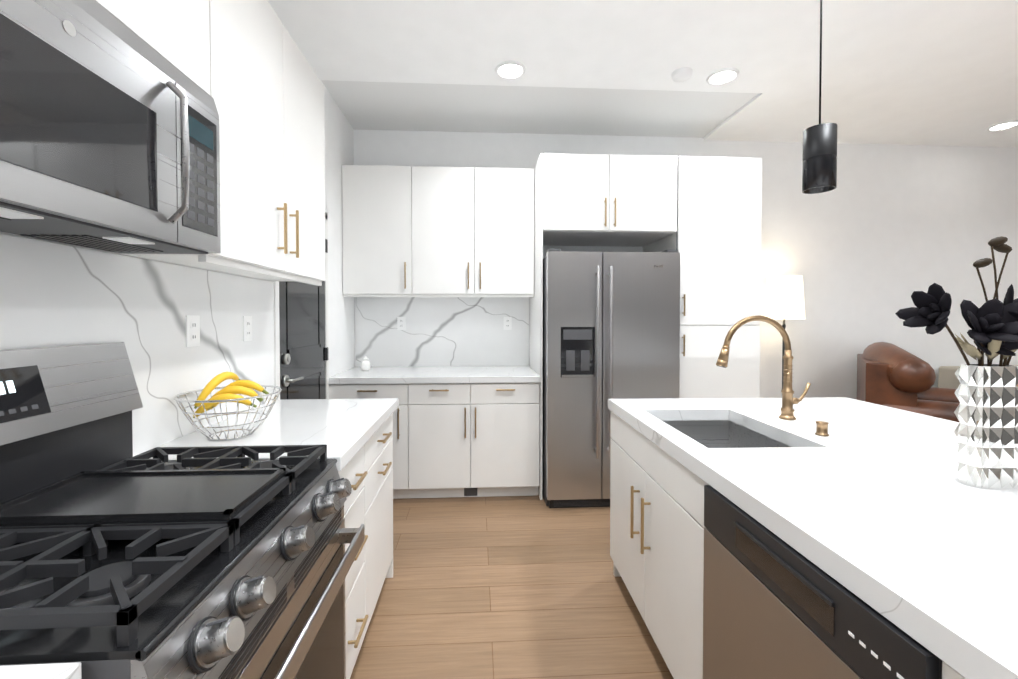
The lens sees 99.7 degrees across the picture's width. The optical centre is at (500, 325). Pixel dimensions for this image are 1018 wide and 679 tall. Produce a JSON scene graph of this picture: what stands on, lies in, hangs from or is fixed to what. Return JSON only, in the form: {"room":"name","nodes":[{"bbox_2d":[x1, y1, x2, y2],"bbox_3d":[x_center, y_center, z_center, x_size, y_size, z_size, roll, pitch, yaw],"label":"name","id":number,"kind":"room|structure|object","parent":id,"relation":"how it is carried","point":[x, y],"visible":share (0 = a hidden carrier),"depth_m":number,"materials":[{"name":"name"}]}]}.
{"room":"kitchen","nodes":[
{"label":"kitchen","id":0,"kind":"room"},
{"bbox_2d":[0,80,354,399],"bbox_3d":[-1.095,-0.217,0.191,0.164,3.120,7.290,0,1,-3],"label":"wall","id":1,"kind":"structure","parent":0,"point":[314,338],"depth_m":2.98,"materials":[{"name":"paint"}]},
{"bbox_2d":[0,234,274,455],"bbox_3d":[-1.087,0.112,0.446,0.008,0.613,3.586,0,1,-3],"label":"backsplash","id":2,"kind":"structure","parent":1,"relation":"attached to","point":[53,294],"depth_m":1.38,"materials":[{"name":"stone"}]},
{"bbox_2d":[185,315,199,346],"bbox_3d":[-1.143,0.021,1.595,0.007,0.115,0.072,0,1,-3],"label":"electrical outlet plate","id":3,"kind":"object","parent":2,"relation":"attached to","point":[192,330],"depth_m":1.59,"materials":[{"name":"white plastic"}]},
{"bbox_2d":[243,316,251,340],"bbox_3d":[-1.164,0.015,1.975,0.007,0.115,0.072,0,1,-3],"label":"electrical outlet plate","id":4,"kind":"object","parent":2,"relation":"attached to","point":[247,320],"depth_m":1.97,"materials":[{"name":"white plastic"}]},
{"bbox_2d":[96,0,219,103],"bbox_3d":[-0.985,-0.947,1.020,0.273,0.548,0.491,0,1,-3],"label":"upper cabinet","id":5,"kind":"object","parent":1,"relation":"attached to","point":[186,33],"depth_m":1.16,"materials":[{"name":"white wood"}]},
{"bbox_2d":[0,0,220,253],"bbox_3d":[-0.939,-0.434,0.894,0.350,0.467,0.758,0,1,-3],"label":"over-the-range microwave","id":6,"kind":"object","parent":5,"relation":"attached to","point":[109,133],"visible":1,"depth_m":0.89,"materials":[{"name":"grey metal"}]},
{"bbox_2d":[118,0,325,283],"bbox_3d":[-1.025,-0.726,1.750,0.273,1.014,0.958,0,1,-3],"label":"upper cabinet","id":7,"kind":"object","parent":1,"relation":"attached to","point":[246,66],"depth_m":1.62,"materials":[{"name":"white wood"}]},
{"bbox_2d":[350,495,673,678],"bbox_3d":[2.916,1.389,0.450,8.450,0.100,7.310,0,1,-3],"label":"floor","id":8,"kind":"structure","parent":0,"point":[512,587],"depth_m":2.04,"materials":[{"name":"brown wood"}]},
{"bbox_2d":[0,342,364,678],"bbox_3d":[-0.748,0.693,0.924,0.716,1.275,0.758,0,1,-3],"label":"gas range","id":9,"kind":"object","parent":8,"relation":"on","point":[118,560],"visible":1,"depth_m":0.86,"materials":[{"name":"grey metal"}]},
{"bbox_2d":[336,446,371,678],"bbox_3d":[-0.832,0.883,1.484,0.625,0.875,0.350,0,1,-3],"label":"base cabinet","id":10,"kind":"object","parent":8,"relation":"on","point":[358,581],"depth_m":1.56,"materials":[{"name":"white wood"}]},
{"bbox_2d":[0,662,81,678],"bbox_3d":[-0.755,0.456,-0.402,0.573,0.045,1.844,0,1,-3],"label":"countertop","id":11,"kind":"structure","parent":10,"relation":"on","point":[51,670],"depth_m":0.52,"materials":[{"name":"white stone"}]},
{"bbox_2d":[140,398,397,473],"bbox_3d":[-0.839,0.418,1.780,0.645,0.045,0.958,0,1,-3],"label":"countertop","id":12,"kind":"structure","parent":10,"relation":"on","point":[346,426],"depth_m":1.68,"materials":[{"name":"white stone"}]},
{"bbox_2d":[173,371,281,440],"bbox_3d":[-0.977,0.284,1.554,0.332,0.230,0.332,0,1,-3],"label":"bowl","id":13,"kind":"object","parent":12,"relation":"on","point":[228,393],"visible":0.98,"depth_m":1.52,"materials":[{"name":"silver metal"}]},
{"bbox_2d":[329,386,408,498],"bbox_3d":[-0.970,0.850,3.426,0.563,0.875,0.678,0,1,-3],"label":"base cabinet","id":14,"kind":"object","parent":8,"relation":"on","point":[401,414],"depth_m":3.10,"materials":[{"name":"white wood"}]},
{"bbox_2d":[368,414,392,614],"bbox_3d":[-0.857,0.876,1.937,0.625,0.875,0.559,0,1,-3],"label":"base cabinet","id":15,"kind":"object","parent":8,"relation":"on","point":[380,451],"depth_m":1.94,"materials":[{"name":"white wood"}]},
{"bbox_2d":[409,382,472,497],"bbox_3d":[-0.464,0.849,3.454,0.449,0.875,0.678,0,1,-3],"label":"base cabinet","id":16,"kind":"object","parent":8,"relation":"on","point":[466,431],"depth_m":3.12,"materials":[{"name":"white wood"}]},
{"bbox_2d":[473,382,539,496],"bbox_3d":[0.013,0.849,3.480,0.508,0.875,0.678,0,1,-3],"label":"base cabinet","id":17,"kind":"object","parent":8,"relation":"on","point":[506,415],"depth_m":3.14,"materials":[{"name":"white wood"}]},
{"bbox_2d":[329,366,539,385],"bbox_3d":[-0.491,0.390,3.435,1.520,0.045,0.698,0,1,-3],"label":"countertop","id":18,"kind":"structure","parent":17,"relation":"on","point":[408,375],"depth_m":3.17,"materials":[{"name":"white stone"}]},
{"bbox_2d":[361,356,370,370],"bbox_3d":[-1.095,0.309,3.481,0.076,0.114,0.076,0,1,-3],"label":"ceramic jar","id":19,"kind":"object","parent":18,"relation":"on","point":[365,364],"visible":1,"depth_m":3.46,"materials":[{"name":"white ceramic"}]},
{"bbox_2d":[542,249,679,507],"bbox_3d":[0.773,0.376,3.367,0.937,1.825,0.855,0,1,-3],"label":"refrigerator","id":20,"kind":"object","parent":8,"relation":"on","point":[611,325],"visible":0.81,"depth_m":3.00,"materials":[{"name":"grey metal"}]},
{"bbox_2d":[529,153,761,499],"bbox_3d":[1.110,0.011,3.512,1.678,2.550,0.706,0,1,-3],"label":"cabinet","id":21,"kind":"object","parent":8,"relation":"on","point":[702,215],"visible":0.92,"depth_m":3.21,"materials":[{"name":"white wood"}]},
{"bbox_2d":[764,276,804,388],"bbox_3d":[2.459,0.432,3.739,0.300,1.700,0.300,0,1,-3],"label":"floor lamp","id":22,"kind":"object","parent":8,"relation":"on","point":[784,299],"visible":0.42,"depth_m":3.62,"materials":[{"name":"white fabric"}]},
{"bbox_2d":[610,411,965,678],"bbox_3d":[1.194,0.888,1.404,1.270,0.868,1.720,0,1,-2],"label":"kitchen island","id":23,"kind":"object","parent":8,"relation":"on","point":[657,526],"visible":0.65,"depth_m":1.58,"materials":[{"name":"white wood"}]},
{"bbox_2d":[608,397,1017,678],"bbox_3d":[1.234,0.525,1.393,1.289,0.246,1.780,0,1,-2],"label":"countertop","id":24,"kind":"structure","parent":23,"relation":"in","point":[884,512],"depth_m":1.00,"materials":[{"name":"stone"}]},
{"bbox_2d":[716,315,828,435],"bbox_3d":[1.113,0.179,1.686,0.412,0.436,0.302,0,1,-3],"label":"bronze faucet","id":25,"kind":"object","parent":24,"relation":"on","point":[789,400],"visible":1,"depth_m":1.80,"materials":[{"name":"brown metal"}]},
{"bbox_2d":[895,236,1017,488],"bbox_3d":[1.231,0.091,1.061,0.395,0.633,0.170,0,1,-3],"label":"vase","id":26,"kind":"object","parent":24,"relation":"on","point":[985,450],"visible":1,"depth_m":1.07,"materials":[{"name":"white ceramic"}]},
{"bbox_2d":[703,485,941,678],"bbox_3d":[0.889,0.898,0.942,0.598,0.864,0.627,0,1,-2],"label":"dishwasher","id":27,"kind":"object","parent":23,"relation":"in","point":[775,606],"visible":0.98,"depth_m":0.92,"materials":[{"name":"grey metal"}]},
{"bbox_2d":[857,342,959,421],"bbox_3d":[3.352,0.714,3.228,1.000,1.154,1.214,1,1,37],"label":"leather armchair","id":28,"kind":"object","parent":8,"relation":"on","point":[891,375],"visible":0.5,"depth_m":3.04,"materials":[{"name":"brown leather"}]},
{"bbox_2d":[938,365,1017,388],"bbox_3d":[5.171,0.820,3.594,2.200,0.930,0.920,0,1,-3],"label":"pillow","id":29,"kind":"object","parent":8,"relation":"on","point":[947,377],"visible":0.02,"depth_m":3.90,"materials":[{"name":"brown"}]},
{"bbox_2d":[268,0,1017,146],"bbox_3d":[2.979,-1.706,0.390,8.325,0.190,7.290,0,1,-3],"label":"ceiling","id":30,"kind":"structure","parent":0,"point":[923,72],"depth_m":2.73,"materials":[{"name":"paint"}]},
{"bbox_2d":[495,61,524,79],"bbox_3d":[0.061,-1.648,2.775,0.196,0.021,0.196,0,1,-3],"label":"recessed light","id":31,"kind":"object","parent":30,"relation":"in","point":[509,70],"visible":1,"depth_m":2.77,"materials":[{"name":"white plastic"}]},
{"bbox_2d":[671,67,692,82],"bbox_3d":[1.186,-1.634,2.812,0.130,0.035,0.130,0,1,-3],"label":"smoke detector","id":32,"kind":"object","parent":30,"relation":"attached to","point":[682,74],"visible":1,"depth_m":2.78,"materials":[{"name":"white plastic"}]},
{"bbox_2d":[706,68,738,85],"bbox_3d":[1.470,-1.649,2.849,0.196,0.021,0.196,0,1,-3],"label":"recessed light","id":33,"kind":"object","parent":30,"relation":"in","point":[723,76],"visible":0.98,"depth_m":2.85,"materials":[{"name":"white plastic"}]},
{"bbox_2d":[802,0,836,193],"bbox_3d":[1.254,-1.083,1.683,0.110,1.100,0.110,0,1,-3],"label":"pendant light","id":34,"kind":"object","parent":30,"relation":"hanging from","point":[819,165],"visible":1,"depth_m":1.65,"materials":[{"name":"black metal"}]},
{"bbox_2d":[986,120,1017,131],"bbox_3d":[4.188,-1.662,3.577,0.196,0.021,0.196,0,1,-3],"label":"recessed light","id":35,"kind":"object","parent":30,"relation":"in","point":[1005,125],"visible":0.92,"depth_m":3.57,"materials":[{"name":"white plastic"}]},
{"bbox_2d":[354,129,1017,399],"bbox_3d":[2.782,-0.283,3.998,8.325,3.120,0.112,0,1,-3],"label":"wall","id":36,"kind":"structure","parent":0,"point":[873,241],"depth_m":3.98,"materials":[{"name":"paint"}]},
{"bbox_2d":[342,165,533,296],"bbox_3d":[-0.500,-0.747,3.573,1.521,1.037,0.380,0,1,-3],"label":"upper cabinet","id":37,"kind":"object","parent":36,"relation":"attached to","point":[417,231],"visible":1,"depth_m":3.42,"materials":[{"name":"white wood"}]},
{"bbox_2d":[355,297,528,366],"bbox_3d":[-0.506,0.055,3.775,1.516,0.613,0.008,0,1,-3],"label":"backsplash","id":38,"kind":"structure","parent":36,"relation":"attached to","point":[454,331],"depth_m":3.77,"materials":[{"name":"stone"}]},
{"bbox_2d":[397,317,405,329],"bbox_3d":[-0.867,-0.016,3.747,0.072,0.115,0.007,0,1,-3],"label":"electrical outlet plate","id":39,"kind":"object","parent":38,"relation":"attached to","point":[401,323],"depth_m":3.74,"materials":[{"name":"white plastic"}]},
{"bbox_2d":[504,317,511,329],"bbox_3d":[0.060,-0.017,3.798,0.072,0.115,0.007,0,1,-3],"label":"electrical outlet plate","id":40,"kind":"object","parent":38,"relation":"attached to","point":[507,320],"depth_m":3.80,"materials":[{"name":"white plastic"}]}
]}

